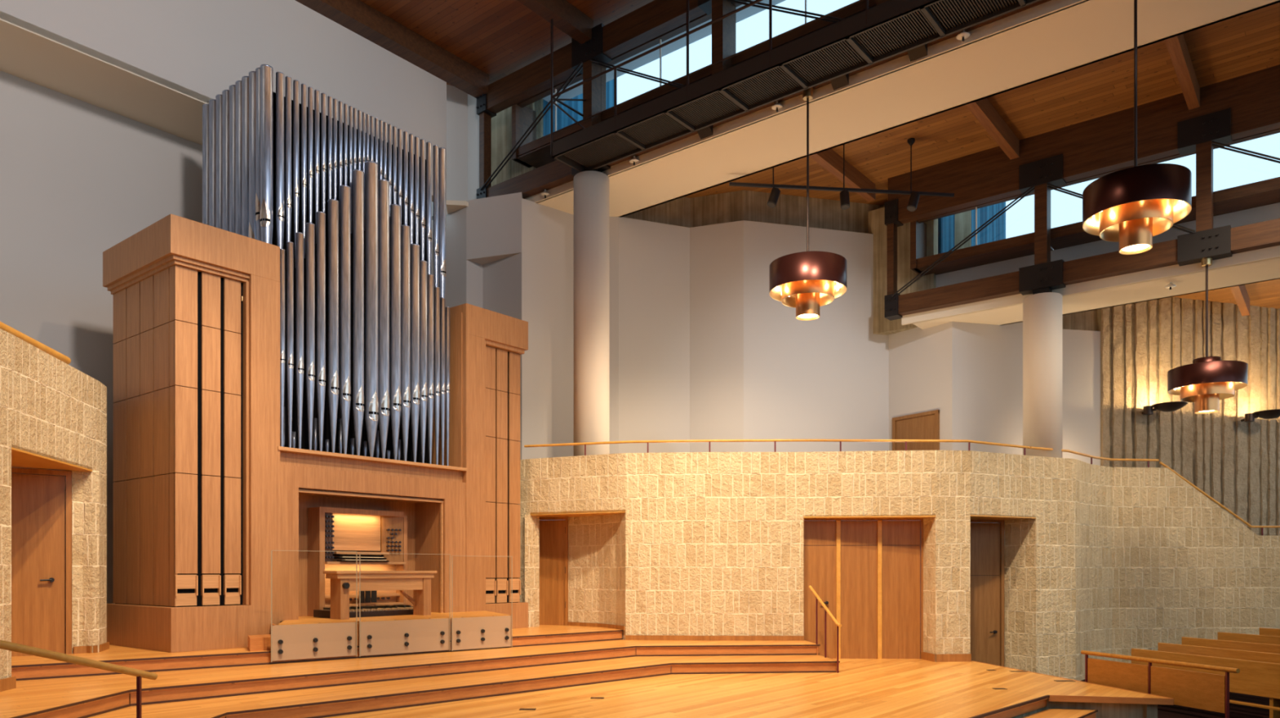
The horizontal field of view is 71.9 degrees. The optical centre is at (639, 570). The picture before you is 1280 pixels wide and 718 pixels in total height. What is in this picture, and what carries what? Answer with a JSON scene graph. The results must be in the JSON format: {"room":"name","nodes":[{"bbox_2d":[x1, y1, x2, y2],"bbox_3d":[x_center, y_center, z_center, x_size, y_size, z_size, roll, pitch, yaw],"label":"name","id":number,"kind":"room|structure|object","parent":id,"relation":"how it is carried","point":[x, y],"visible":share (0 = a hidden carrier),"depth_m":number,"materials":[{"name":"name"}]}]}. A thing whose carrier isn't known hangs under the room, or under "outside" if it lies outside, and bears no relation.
{"room":"auditorium","nodes":[
{"label":"auditorium","id":0,"kind":"room"},
{"bbox_2d":[0,328,11,679],"bbox_3d":[-6.443,-0.435,8.102,0.300,3.970,1.873,0,0,-9],"label":"wall","id":1,"kind":"structure","parent":0,"point":[5,337],"depth_m":8.94,"materials":[{"name":"stone"}]},
{"bbox_2d":[11,334,92,470],"bbox_3d":[-6.807,-1.840,10.043,0.300,1.160,2.097,0,0,-12],"label":"wall","id":2,"kind":"structure","parent":0,"point":[51,399],"depth_m":9.90,"materials":[{"name":"stone"}]},
{"bbox_2d":[0,321,71,364],"bbox_3d":[-6.740,-2.499,9.475,0.100,0.198,2.595,0,0,-11],"label":"handrail","id":3,"kind":"object","parent":2,"relation":"on","point":[64,358],"visible":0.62,"depth_m":9.91,"materials":[{"name":"brown wood"}]},
{"bbox_2d":[11,444,92,471],"bbox_3d":[-6.857,-1.265,10.223,2.078,0.050,1.373,0,0,37],"label":"trim","id":4,"kind":"structure","parent":2,"relation":"attached to","point":[20,459],"depth_m":10.22,"materials":[{"name":"brown wood"}]},
{"bbox_3d":[-7.333,-0.005,9.583,1.567,2.510,1.335,0,0,0],"label":"door reveal","id":5,"kind":"structure","parent":2,"relation":"in","visible":0},
{"bbox_2d":[11,467,71,657],"bbox_3d":[-7.535,-0.085,10.625,1.174,2.290,0.121,0,0,-38],"label":"door","id":6,"kind":"structure","parent":5,"relation":"attached to","point":[42,499],"depth_m":10.79,"materials":[{"name":"brown wood"}]},
{"bbox_2d":[82,377,106,646],"bbox_3d":[-7.434,-0.485,11.819,0.464,3.870,1.814,0,0,-35],"label":"wall","id":7,"kind":"structure","parent":0,"point":[99,389],"depth_m":11.20,"materials":[{"name":"stone"}]},
{"bbox_2d":[71,470,99,653],"bbox_3d":[-6.997,0.095,11.115,0.326,2.710,0.154,0,0,-34],"label":"door jamb","id":8,"kind":"structure","parent":7,"relation":"in","point":[77,476],"depth_m":11.06,"materials":[{"name":"stone"}]},
{"bbox_2d":[0,11,210,145],"bbox_3d":[-10.957,-7.440,10.073,1.501,0.120,20.000,0,0,39],"label":"beam","id":9,"kind":"structure","parent":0,"point":[25,54],"depth_m":13.35,"materials":[{"name":"beige paint"}]},
{"bbox_2d":[0,71,282,622],"bbox_3d":[-10.905,-2.925,11.441,0.271,8.950,22.200,0,0,39],"label":"wall","id":10,"kind":"structure","parent":0,"point":[79,179],"depth_m":13.81,"materials":[{"name":"white paint"}]},
{"bbox_2d":[0,0,446,202],"bbox_3d":[-10.351,-8.800,9.830,0.252,2.800,20.380,0,0,39],"label":"wall","id":11,"kind":"structure","parent":0,"point":[203,47],"depth_m":14.43,"materials":[{"name":"white paint"}]},
{"bbox_2d":[431,207,466,312],"bbox_3d":[-4.123,-3.035,18.448,1.780,8.570,0.250,0,0,38],"label":"wall","id":12,"kind":"structure","parent":0,"point":[455,221],"depth_m":18.01,"materials":[{"name":"white paint"}]},
{"bbox_2d":[431,84,479,220],"bbox_3d":[-4.331,-8.830,18.788,2.284,2.840,0.672,0,0,16],"label":"wall","id":13,"kind":"structure","parent":0,"point":[462,117],"depth_m":18.59,"materials":[{"name":"white paint"}]},
{"bbox_2d":[466,259,483,308],"bbox_3d":[-3.451,-3.655,18.035,0.250,5.210,0.410,0,0,43],"label":"wall","id":14,"kind":"structure","parent":0,"point":[474,271],"depth_m":17.95,"materials":[{"name":"white paint"}]},
{"bbox_2d":[466,192,522,265],"bbox_3d":[-2.865,-6.855,18.000,1.401,1.190,0.789,0,0,19],"label":"wall","id":15,"kind":"structure","parent":0,"point":[493,224],"depth_m":17.61,"materials":[{"name":"white paint"}]},
{"bbox_2d":[483,253,521,459],"bbox_3d":[-2.698,-3.655,17.848,1.132,5.210,0.250,0,0,38],"label":"wall","id":16,"kind":"structure","parent":0,"point":[502,278],"depth_m":17.68,"materials":[{"name":"white paint"}]},
{"bbox_2d":[360,0,653,86],"bbox_3d":[-0.871,-10.235,2.910,25.000,0.130,21.450,0,0,39],"label":"ceiling","id":17,"kind":"structure","parent":0,"point":[500,38],"depth_m":16.46,"materials":[{"name":"brown wood"}]},
{"bbox_2d":[294,0,488,97],"bbox_3d":[-9.864,-9.980,9.965,0.341,0.400,21.200,0,0,39],"label":"rafter","id":18,"kind":"object","parent":17,"relation":"attached to","point":[357,16],"visible":1,"depth_m":16.56,"materials":[{"name":"brown wood"}]},
{"bbox_2d":[517,0,593,44],"bbox_3d":[-6.030,-9.990,10.094,0.262,0.380,16.200,0,0,39],"label":"rafter","id":19,"kind":"object","parent":17,"relation":"attached to","point":[567,18],"visible":1,"depth_m":15.82,"materials":[{"name":"brown wood"}]},
{"bbox_2d":[551,0,1040,172],"bbox_3d":[4.222,-8.730,11.715,14.076,2.880,1.040,0,0,39],"label":"catwalk","id":20,"kind":"object","parent":17,"relation":"hanging from","point":[864,38],"depth_m":13.31,"materials":[{"name":"grey paint"}]},
{"bbox_2d":[491,98,542,186],"bbox_3d":[-3.065,-8.675,19.190,2.400,2.550,0.300,0,0,39],"label":"wall","id":21,"kind":"structure","parent":0,"point":[501,123],"depth_m":18.85,"materials":[{"name":"concrete"}]},
{"bbox_2d":[519,458,539,627],"bbox_3d":[-2.040,-0.390,16.278,0.266,3.280,0.250,0,0,34],"label":"wall","id":22,"kind":"structure","parent":0,"point":[525,464],"depth_m":16.19,"materials":[{"name":"stone"}]},
{"bbox_2d":[524,515,530,627],"bbox_3d":[-2.065,0.120,16.473,0.100,2.260,0.751,0,0,-2],"label":"door jamb","id":23,"kind":"structure","parent":22,"relation":"in","point":[527,517],"depth_m":16.10,"materials":[{"name":"stone"}]},
{"bbox_2d":[539,516,568,626],"bbox_3d":[-1.724,0.030,16.722,0.779,2.060,0.121,0,0,18],"label":"door","id":24,"kind":"structure","parent":23,"relation":"attached to","point":[553,535],"depth_m":16.69,"materials":[{"name":"brown wood"}]},
{"bbox_2d":[530,453,625,515],"bbox_3d":[-1.073,-1.520,15.814,1.924,1.020,0.250,0,0,25],"label":"wall","id":25,"kind":"structure","parent":0,"point":[596,482],"depth_m":15.69,"materials":[{"name":"stone"}]},
{"bbox_2d":[568,512,625,639],"bbox_3d":[-0.661,0.110,16.071,0.364,2.280,1.826,0,0,-40],"label":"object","id":26,"kind":"structure","parent":25,"relation":"in","point":[596,544],"depth_m":16.19,"materials":[{"name":"stone"}]},
{"bbox_2d":[521,198,888,459],"bbox_3d":[1.408,-4.190,18.776,8.124,6.280,0.898,0,0,-14],"label":"wall","id":27,"kind":"structure","parent":0,"point":[701,348],"depth_m":18.64,"materials":[{"name":"white paint"}]},
{"bbox_2d":[625,452,804,635],"bbox_3d":[1.286,-0.290,15.373,3.063,3.480,0.413,0,0,3],"label":"wall","id":28,"kind":"structure","parent":0,"point":[714,541],"depth_m":15.17,"materials":[{"name":"stone"}]},
{"bbox_2d":[625,635,804,640],"bbox_3d":[1.278,1.167,15.178,3.066,0.085,0.089,0,0,3],"label":"baseboard","id":29,"kind":"structure","parent":28,"relation":"attached to","point":[631,637],"depth_m":15.14,"materials":[{"name":"brown wood"}]},
{"bbox_2d":[322,658,1168,717],"bbox_3d":[-1.290,1.570,9.500,15.420,0.040,13.800,0,0,0],"label":"floor","id":30,"kind":"structure","parent":0,"point":[862,688],"depth_m":10.98,"materials":[{"name":"brown wood"}]},
{"bbox_2d":[0,640,157,717],"bbox_3d":[-3.784,0.923,5.677,0.070,1.254,1.797,0,0,11],"label":"stair handrail","id":31,"kind":"object","parent":30,"relation":"on","point":[140,674],"visible":1,"depth_m":5.95,"materials":[{"name":"brown wood"}]},
{"bbox_2d":[222,663,839,717],"bbox_3d":[-0.960,1.482,10.467,2.338,0.133,12.334,0,0,40],"label":"step riser","id":32,"kind":"structure","parent":30,"relation":"on","point":[349,707],"depth_m":11.02,"materials":[{"name":"brown wood"}]},
{"bbox_2d":[87,654,839,717],"bbox_3d":[-2.990,1.397,10.900,12.020,0.035,11.800,0,0,0],"label":"step","id":33,"kind":"structure","parent":32,"relation":"on","point":[214,707],"depth_m":10.53,"materials":[{"name":"brown wood"}]},
{"bbox_2d":[10,640,820,717],"bbox_3d":[-1.910,1.312,10.787,2.608,0.133,13.081,0,0,41],"label":"step riser","id":34,"kind":"structure","parent":33,"relation":"on","point":[76,712],"depth_m":10.93,"materials":[{"name":"brown wood"}]},
{"bbox_2d":[0,640,818,717],"bbox_3d":[-3.040,1.228,10.900,11.920,0.035,11.800,0,0,0],"label":"step","id":35,"kind":"structure","parent":34,"relation":"on","point":[29,696],"depth_m":10.41,"materials":[{"name":"brown wood"}]},
{"bbox_2d":[271,550,357,662],"bbox_3d":[-4.292,0.460,11.679,1.157,1.430,0.050,0,0,-42],"label":"partition panel","id":36,"kind":"object","parent":35,"relation":"on","point":[295,642],"visible":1,"depth_m":11.66,"materials":[{"name":"beige"}]},
{"bbox_2d":[11,631,622,679],"bbox_3d":[-3.833,1.143,12.255,9.432,0.133,0.142,0,0,-41],"label":"step riser","id":37,"kind":"structure","parent":35,"relation":"on","point":[42,672],"depth_m":10.83,"materials":[{"name":"brown wood"}]},
{"bbox_2d":[11,625,620,669],"bbox_3d":[-4.850,1.058,13.135,9.100,0.035,7.930,0,0,0],"label":"step","id":38,"kind":"structure","parent":37,"relation":"on","point":[114,652],"depth_m":11.16,"materials":[{"name":"brown wood"}]},
{"bbox_2d":[102,64,528,653],"bbox_3d":[-4.916,-3.110,14.306,2.480,8.300,6.215,0,0,39],"label":"pipe organ","id":39,"kind":"object","parent":38,"relation":"on","point":[287,378],"visible":0.99,"depth_m":13.08,"materials":[{"name":"brown wood"}]},
{"bbox_2d":[11,630,622,680],"bbox_3d":[-3.817,1.125,12.237,9.433,0.167,0.145,0,0,-41],"label":"strip","id":40,"kind":"object","parent":38,"relation":"attached to","point":[264,652],"visible":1,"depth_m":11.09,"materials":[{"name":"brown wood"}]},
{"bbox_3d":[-3.616,0.885,13.172,3.194,0.300,3.478,0,0,0],"label":"fascia","id":41,"kind":"object","parent":38,"relation":"on","visible":0},
{"bbox_2d":[278,611,509,625],"bbox_3d":[-3.940,0.715,13.910,4.325,0.030,2.878,0,0,-40],"label":"platform","id":42,"kind":"object","parent":41,"relation":"on","point":[302,620],"visible":0.5,"depth_m":12.89,"materials":[{"name":"brown wood"}]},
{"bbox_2d":[313,604,413,618],"bbox_3d":[-4.131,0.630,13.635,0.550,0.140,1.660,0,0,39],"label":"pedalboard","id":43,"kind":"object","parent":42,"relation":"on","point":[395,610],"visible":0.7,"depth_m":13.46,"materials":[{"name":"brown wood"}]},
{"bbox_2d":[323,570,436,619],"bbox_3d":[-3.848,0.355,13.197,0.360,0.690,1.750,0,0,39],"label":"bench","id":44,"kind":"object","parent":42,"relation":"on","point":[418,581],"visible":1,"depth_m":13.04,"materials":[{"name":"brown wood"}]},
{"bbox_2d":[359,553,450,657],"bbox_3d":[-3.320,0.476,12.563,1.412,1.422,0.050,0,0,-42],"label":"partition panel","id":45,"kind":"object","parent":35,"relation":"on","point":[393,637],"visible":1,"depth_m":12.53,"materials":[{"name":"beige"}]},
{"bbox_2d":[451,555,512,651],"bbox_3d":[-2.387,0.492,13.413,1.073,1.414,0.050,0,0,-42],"label":"glass screen","id":46,"kind":"object","parent":35,"relation":"on","point":[491,632],"visible":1,"depth_m":13.40,"materials":[{"name":"beige"}]},
{"bbox_2d":[211,655,839,717],"bbox_3d":[-0.933,1.464,10.466,2.335,0.167,12.337,0,0,40],"label":"strip","id":47,"kind":"object","parent":33,"relation":"attached to","point":[620,669],"visible":0.82,"depth_m":11.01,"materials":[{"name":"brown wood"}]},
{"bbox_2d":[808,586,841,673],"bbox_3d":[2.923,0.904,14.036,0.061,1.292,1.648,0,0,-5],"label":"stair handrail","id":48,"kind":"object","parent":30,"relation":"on","point":[817,597],"visible":1,"depth_m":13.94,"materials":[{"name":"brown wood"}]},
{"bbox_2d":[622,190,880,233],"bbox_3d":[2.418,-7.715,19.149,6.423,0.770,0.749,0,0,-6],"label":"wall","id":49,"kind":"structure","parent":0,"point":[743,205],"depth_m":19.02,"materials":[{"name":"wood"}]},
{"bbox_2d":[804,450,935,516],"bbox_3d":[3.923,-1.475,15.219,2.202,1.110,0.350,0,0,6],"label":"wall","id":50,"kind":"structure","parent":0,"point":[885,482],"depth_m":15.04,"materials":[{"name":"stone"}]},
{"bbox_2d":[524,439,1030,455],"bbox_3d":[2.413,-2.166,15.631,9.128,0.271,0.878,0,0,3],"label":"handrail","id":51,"kind":"object","parent":50,"relation":"on","point":[969,442],"visible":0.95,"depth_m":15.28,"materials":[{"name":"brown wood"}]},
{"bbox_2d":[524,0,1279,217],"bbox_3d":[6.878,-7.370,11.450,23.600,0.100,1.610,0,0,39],"label":"soffit","id":52,"kind":"structure","parent":0,"point":[1077,35],"depth_m":13.42,"materials":[{"name":"beige paint"}]},
{"bbox_2d":[868,207,937,334],"bbox_3d":[5.637,-6.500,18.971,1.450,2.700,0.250,0,0,39],"label":"wall","id":53,"kind":"structure","parent":0,"point":[877,227],"depth_m":18.94,"materials":[{"name":"wood"}]},
{"bbox_2d":[935,450,970,662],"bbox_3d":[5.285,-0.190,15.139,0.614,3.680,0.350,0,0,-7],"label":"wall","id":54,"kind":"structure","parent":0,"point":[953,468],"depth_m":14.96,"materials":[{"name":"stone"}]},
{"bbox_2d":[923,517,935,654],"bbox_3d":[5.064,0.325,15.189,0.200,2.550,0.495,0,0,-8],"label":"door jamb","id":55,"kind":"structure","parent":54,"relation":"in","point":[929,524],"depth_m":15.16,"materials":[{"name":"stone"}]},
{"bbox_2d":[804,518,923,659],"bbox_3d":[3.825,0.320,15.445,2.271,2.500,0.121,0,0,1],"label":"door","id":56,"kind":"structure","parent":55,"relation":"attached to","point":[868,573],"depth_m":15.44,"materials":[{"name":"brown wood"}]},
{"bbox_2d":[888,321,1022,455],"bbox_3d":[6.596,-3.275,18.527,2.721,4.450,1.152,0,0,20],"label":"wall","id":57,"kind":"structure","parent":0,"point":[971,373],"depth_m":18.26,"materials":[{"name":"white paint"}]},
{"bbox_2d":[892,409,939,450],"bbox_3d":[5.849,-2.170,18.733,0.092,2.280,1.188,0,0,-34],"label":"door","id":58,"kind":"structure","parent":57,"relation":"in","point":[924,425],"depth_m":18.67,"materials":[{"name":"brown wood"}]},
{"bbox_2d":[955,210,971,249],"bbox_3d":[6.122,-6.700,19.523,2.236,2.700,0.250,0,0,10],"label":"wall","id":59,"kind":"structure","parent":0,"point":[962,220],"depth_m":19.23,"materials":[{"name":"concrete"}]},
{"bbox_2d":[684,2,1279,205],"bbox_3d":[9.632,-8.135,14.003,22.500,0.130,6.100,0,0,39],"label":"ceiling","id":60,"kind":"structure","parent":0,"point":[1246,43],"depth_m":15.31,"materials":[{"name":"brown wood"}]},
{"bbox_2d":[728,137,954,197],"bbox_3d":[3.774,-7.548,16.472,4.262,1.045,0.138,0,0,-3],"label":"track","id":61,"kind":"object","parent":60,"relation":"hanging from","point":[910,141],"visible":0.84,"depth_m":16.45,"materials":[{"name":"black metal"}]},
{"bbox_2d":[808,148,875,201],"bbox_3d":[3.772,-7.910,17.166,0.160,0.320,3.500,0,0,39],"label":"rafter","id":62,"kind":"object","parent":60,"relation":"attached to","point":[829,159],"visible":0.57,"depth_m":17.42,"materials":[{"name":"brown wood"}]},
{"bbox_2d":[965,97,1019,159],"bbox_3d":[6.034,-7.910,15.351,0.160,0.320,3.500,0,0,39],"label":"rafter","id":63,"kind":"object","parent":60,"relation":"attached to","point":[983,110],"visible":0.64,"depth_m":15.60,"materials":[{"name":"brown wood"}]},
{"bbox_2d":[1164,34,1199,110],"bbox_3d":[8.281,-7.910,13.549,0.161,0.320,3.500,0,0,39],"label":"rafter","id":64,"kind":"object","parent":60,"relation":"attached to","point":[1177,48],"visible":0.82,"depth_m":13.76,"materials":[{"name":"brown wood"}]},
{"bbox_2d":[970,450,1035,517],"bbox_3d":[6.252,-1.485,15.517,1.610,1.090,0.350,0,0,-27],"label":"wall","id":65,"kind":"structure","parent":0,"point":[1004,485],"depth_m":15.34,"materials":[{"name":"stone"}]},
{"bbox_2d":[1062,309,1097,331],"bbox_3d":[8.892,-5.560,18.798,1.863,0.980,0.250,0,0,-11],"label":"wall","id":66,"kind":"structure","parent":0,"point":[1087,320],"depth_m":18.77,"materials":[{"name":"wood"}]},
{"bbox_2d":[1062,328,1100,465],"bbox_3d":[8.881,-3.060,18.698,1.844,4.020,0.250,0,0,-11],"label":"wall","id":67,"kind":"structure","parent":0,"point":[1081,348],"depth_m":18.66,"materials":[{"name":"white paint"}]},
{"bbox_2d":[888,64,1279,201],"bbox_3d":[11.990,-7.865,12.868,17.400,0.670,0.321,0,0,39],"label":"beam","id":68,"kind":"structure","parent":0,"point":[1263,86],"depth_m":15.74,"materials":[{"name":"brown wood"}]},
{"bbox_2d":[1011,698,1157,717],"bbox_3d":[2.707,1.820,8.196,3.252,0.460,14.962,0,0,33],"label":"wall","id":69,"kind":"structure","parent":0,"point":[1105,710],"depth_m":10.90,"materials":[{"name":"wood"}]},
{"bbox_2d":[973,661,1173,705],"bbox_3d":[5.746,1.585,12.964,1.378,0.075,4.677,0,0,0],"label":"trim","id":70,"kind":"structure","parent":69,"relation":"attached to","point":[1169,701],"depth_m":10.79,"materials":[{"name":"brown wood"}]},
{"bbox_2d":[901,245,1279,329],"bbox_3d":[12.619,-5.120,13.331,17.000,0.100,1.310,0,0,39],"label":"soffit","id":71,"kind":"structure","parent":0,"point":[1265,270],"depth_m":16.12,"materials":[{"name":"beige paint"}]},
{"bbox_2d":[1035,456,1167,680],"bbox_3d":[8.636,0.110,16.964,3.979,4.280,0.815,0,0,-29],"label":"wall","id":72,"kind":"structure","parent":0,"point":[1101,531],"depth_m":17.08,"materials":[{"name":"stone"}]},
{"bbox_2d":[1004,518,1035,672],"bbox_3d":[7.000,0.650,16.068,0.300,3.200,0.635,0,0,-33],"label":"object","id":73,"kind":"structure","parent":72,"relation":"in","point":[1020,535],"depth_m":15.97,"materials":[{"name":"stone"}]},
{"bbox_2d":[970,520,1004,666],"bbox_3d":[6.185,0.545,16.119,1.013,2.950,0.121,0,0,-13],"label":"door","id":74,"kind":"structure","parent":73,"relation":"attached to","point":[987,536],"depth_m":16.16,"materials":[{"name":"brown wood"}]},
{"bbox_2d":[936,202,1279,287],"bbox_3d":[12.682,-5.675,13.370,16.950,1.050,0.070,0,0,39],"label":"wall","id":75,"kind":"structure","parent":0,"point":[1272,211],"depth_m":16.70,"materials":[{"name":"white paint"}]},
{"bbox_2d":[910,192,1053,275],"bbox_3d":[6.778,-6.720,17.620,2.560,1.060,0.730,0,0,39],"label":"window","id":76,"kind":"structure","parent":75,"relation":"in","point":[1021,246],"depth_m":17.61,"materials":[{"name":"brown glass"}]},
{"bbox_2d":[1050,151,1195,249],"bbox_3d":[8.793,-6.720,16.029,2.535,1.060,0.690,0,0,39],"label":"window","id":77,"kind":"structure","parent":75,"relation":"in","point":[1073,234],"depth_m":16.29,"materials":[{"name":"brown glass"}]},
{"bbox_2d":[1213,128,1279,216],"bbox_3d":[10.797,-6.720,14.421,2.565,1.060,0.690,0,0,39],"label":"window","id":78,"kind":"structure","parent":75,"relation":"in","point":[1264,193],"depth_m":14.71,"materials":[{"name":"clear glass"}]},
{"bbox_2d":[1080,680,1269,717],"bbox_3d":[5.000,2.150,6.000,42.000,0.200,36.000,0,0,0],"label":"floor","id":79,"kind":"structure","parent":0,"point":[1236,711],"depth_m":12.84,"materials":[{"name":"brown wood"}]},
{"bbox_2d":[1080,650,1239,717],"bbox_3d":[6.510,1.587,11.225,0.056,0.927,2.387,0,0,-15],"label":"panel","id":80,"kind":"object","parent":79,"relation":"on","point":[1189,689],"visible":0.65,"depth_m":10.98,"materials":[{"name":"brown wood"}]},
{"bbox_2d":[1131,648,1279,717],"bbox_3d":[8.530,1.625,10.451,0.800,0.850,6.498,0,0,-16],"label":"pew","id":81,"kind":"object","parent":79,"relation":"on","point":[1262,679],"visible":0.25,"depth_m":11.77,"materials":[{"name":"brown wood"}]},
{"bbox_2d":[1229,700,1279,711],"bbox_3d":[8.217,1.740,10.310,0.120,0.020,6.398,0,0,-16],"label":"shelf","id":82,"kind":"object","parent":81,"relation":"attached to","point":[1230,701],"depth_m":11.34,"materials":[{"name":"brown wood"}]},
{"bbox_2d":[1157,643,1279,663],"bbox_3d":[9.350,1.595,11.151,0.800,0.850,6.498,0,0,-16],"label":"pew","id":83,"kind":"object","parent":79,"relation":"on","point":[1174,648],"visible":0.19,"depth_m":13.16,"materials":[{"name":"brown wood"}]},
{"bbox_2d":[1182,637,1279,653],"bbox_3d":[10.150,1.555,11.831,0.800,0.850,6.498,0,0,-16],"label":"pew","id":84,"kind":"object","parent":79,"relation":"on","point":[1248,646],"visible":0.19,"depth_m":14.03,"materials":[{"name":"brown wood"}]},
{"bbox_2d":[1217,632,1279,644],"bbox_3d":[11.260,1.525,12.601,0.800,0.850,6.498,0,0,-16],"label":"pew","id":85,"kind":"object","parent":79,"relation":"on","point":[1272,640],"visible":0.19,"depth_m":15.11,"materials":[{"name":"brown wood"}]},
{"bbox_3d":[2.228,1.992,6.621,7.722,0.133,8.021,0,0,0],"label":"step riser","id":86,"kind":"structure","parent":79,"relation":"on","visible":0},
{"bbox_3d":[2.000,1.908,6.600,1.390,0.035,11.371,0,0,39],"label":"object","id":87,"kind":"object","parent":86,"relation":"on","visible":0},
{"bbox_2d":[1084,713,1095,717],"bbox_3d":[1.756,1.823,6.748,0.065,0.133,11.327,0,0,43],"label":"step riser","id":88,"kind":"structure","parent":87,"relation":"on","point":[1093,716],"depth_m":10.77,"materials":[{"name":"brown wood"}]},
{"bbox_2d":[1022,709,1096,717],"bbox_3d":[1.479,1.738,6.774,0.508,0.035,11.670,0,0,43],"label":"step","id":89,"kind":"structure","parent":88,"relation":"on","point":[1048,713],"depth_m":10.59,"materials":[{"name":"brown wood"}]},
{"bbox_2d":[1097,297,1276,535],"bbox_3d":[13.462,-2.550,19.906,7.734,7.000,0.200,0,0,-16],"label":"wall slats","id":90,"kind":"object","parent":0,"point":[1099,311],"depth_m":19.15,"materials":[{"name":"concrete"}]},
{"bbox_2d":[1101,297,1279,535],"bbox_3d":[13.480,-2.650,19.784,7.700,7.200,0.045,0,0,-16],"label":"wall","id":91,"kind":"structure","parent":0,"point":[1257,397],"depth_m":19.43,"materials":[{"name":"wood"}]},
{"bbox_2d":[1167,468,1279,644],"bbox_3d":[12.965,0.110,17.813,5.064,4.280,0.377,0,0,-3],"label":"wall","id":92,"kind":"structure","parent":0,"point":[1223,576],"depth_m":17.56,"materials":[{"name":"stone"}]},
{"bbox_2d":[1173,279,1279,309],"bbox_3d":[15.383,-6.010,16.377,16.500,0.120,7.200,0,0,39],"label":"ceiling","id":93,"kind":"structure","parent":0,"point":[1266,294],"depth_m":19.09,"materials":[{"name":"brown wood"}]},
{"bbox_3d":[6.909,-7.885,11.329,23.400,0.970,0.080,0,0,39],"label":"wall","id":94,"kind":"structure","parent":0,"visible":0},
{"bbox_2d":[511,73,582,168],"bbox_3d":[-1.500,-8.975,17.594,2.280,1.190,0.730,0,0,39],"label":"window","id":95,"kind":"structure","parent":94,"relation":"in","point":[536,153],"depth_m":17.94,"materials":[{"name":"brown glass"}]},
{"bbox_2d":[600,13,711,121],"bbox_3d":[0.545,-8.975,15.980,2.850,1.190,0.690,0,0,39],"label":"window","id":96,"kind":"structure","parent":94,"relation":"in","point":[707,72],"depth_m":15.81,"materials":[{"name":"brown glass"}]},
{"bbox_2d":[731,0,903,66],"bbox_3d":[2.795,-8.975,14.174,2.840,1.190,0.690,0,0,39],"label":"window","id":97,"kind":"structure","parent":94,"relation":"in","point":[855,9],"depth_m":14.07,"materials":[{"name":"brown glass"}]},
{"bbox_3d":[3.250,-1.000,18.250,12.500,0.100,5.500,0,0,0],"label":"floor","id":98,"kind":"structure","parent":0,"visible":0},
{"bbox_2d":[573,170,609,456],"bbox_3d":[-0.906,-4.185,16.496,0.670,6.270,0.670,0,0,39],"label":"column","id":99,"kind":"structure","parent":98,"relation":"on","point":[591,188],"depth_m":16.20,"materials":[{"name":"paint"}]},
{"bbox_2d":[1022,292,1062,457],"bbox_3d":[7.488,-3.410,16.428,0.670,3.320,0.670,0,0,39],"label":"column","id":100,"kind":"structure","parent":98,"relation":"on","point":[1042,313],"depth_m":16.15,"materials":[{"name":"paint"}]},
{"bbox_2d":[1032,287,1052,294],"bbox_3d":[7.488,-5.160,16.428,0.280,0.220,0.240,0,0,39],"label":"cap","id":101,"kind":"object","parent":100,"relation":"on","point":[1046,289],"visible":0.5,"depth_m":16.33,"materials":[{"name":"black metal"}]},
{"bbox_2d":[884,98,1279,320],"bbox_3d":[9.591,-6.395,14.719,11.460,2.370,0.336,0,0,39],"label":"roof truss","id":102,"kind":"object","parent":101,"relation":"on","point":[1199,135],"visible":0.99,"depth_m":15.88,"materials":[{"name":"brown wood"}]},
{"bbox_2d":[1167,257,1247,413],"bbox_3d":[9.504,-3.950,14.811,1.130,2.600,1.130,0,0,39],"label":"pendant lamp","id":103,"kind":"object","parent":102,"relation":"hanging from","point":[1206,381],"visible":1,"depth_m":14.56,"materials":[{"name":"orange metal"}]},
{"label":"outside","id":104,"kind":"structure","parent":0,"visible":0},
{"bbox_2d":[542,0,786,106],"bbox_3d":[6.856,-9.960,11.262,23.400,0.120,0.950,0,0,39],"label":"eave","id":105,"kind":"object","parent":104,"point":[749,11],"depth_m":16.76,"materials":[{"name":"white"}]},
{"bbox_3d":[8.405,-8.325,13.193,23.400,0.150,4.700,0,0,39],"label":"roof","id":106,"kind":"structure","parent":0,"visible":0},
{"bbox_2d":[534,77,617,140],"bbox_3d":[-1.441,-10.925,19.457,0.200,5.050,2.650,0,0,39],"label":"wall","id":107,"kind":"structure","parent":106,"relation":"on","point":[563,120],"depth_m":19.08,"materials":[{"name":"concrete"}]},
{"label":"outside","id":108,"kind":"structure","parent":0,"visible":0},
{"bbox_2d":[937,201,1005,253],"bbox_3d":[7.681,-7.800,20.440,0.200,3.300,4.500,0,0,39],"label":"wall","id":109,"kind":"structure","parent":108,"point":[996,230],"depth_m":20.58,"materials":[{"name":"fabric"}]},
{"bbox_3d":[-0.902,-7.395,16.493,0.350,0.170,0.300,0,0,39],"label":"cap","id":110,"kind":"object","parent":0,"visible":0},
{"bbox_2d":[475,0,1051,199],"bbox_3d":[4.531,-8.715,12.111,20.090,2.570,0.337,0,0,39],"label":"roof truss","id":111,"kind":"object","parent":110,"relation":"on","point":[656,18],"visible":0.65,"depth_m":16.36,"materials":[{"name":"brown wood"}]},
{"bbox_2d":[768,87,846,320],"bbox_3d":[2.600,-5.685,13.683,1.180,3.530,1.180,0,0,39],"label":"pendant lamp","id":112,"kind":"object","parent":111,"relation":"hanging from","point":[807,281],"visible":0.99,"depth_m":13.39,"materials":[{"name":"orange metal"}]},
{"bbox_2d":[1082,0,1191,254],"bbox_3d":[6.102,-5.700,10.874,1.170,3.500,1.170,0,0,39],"label":"pendant lamp","id":113,"kind":"object","parent":111,"relation":"hanging from","point":[1130,206],"visible":1,"depth_m":10.61,"materials":[{"name":"orange metal"}]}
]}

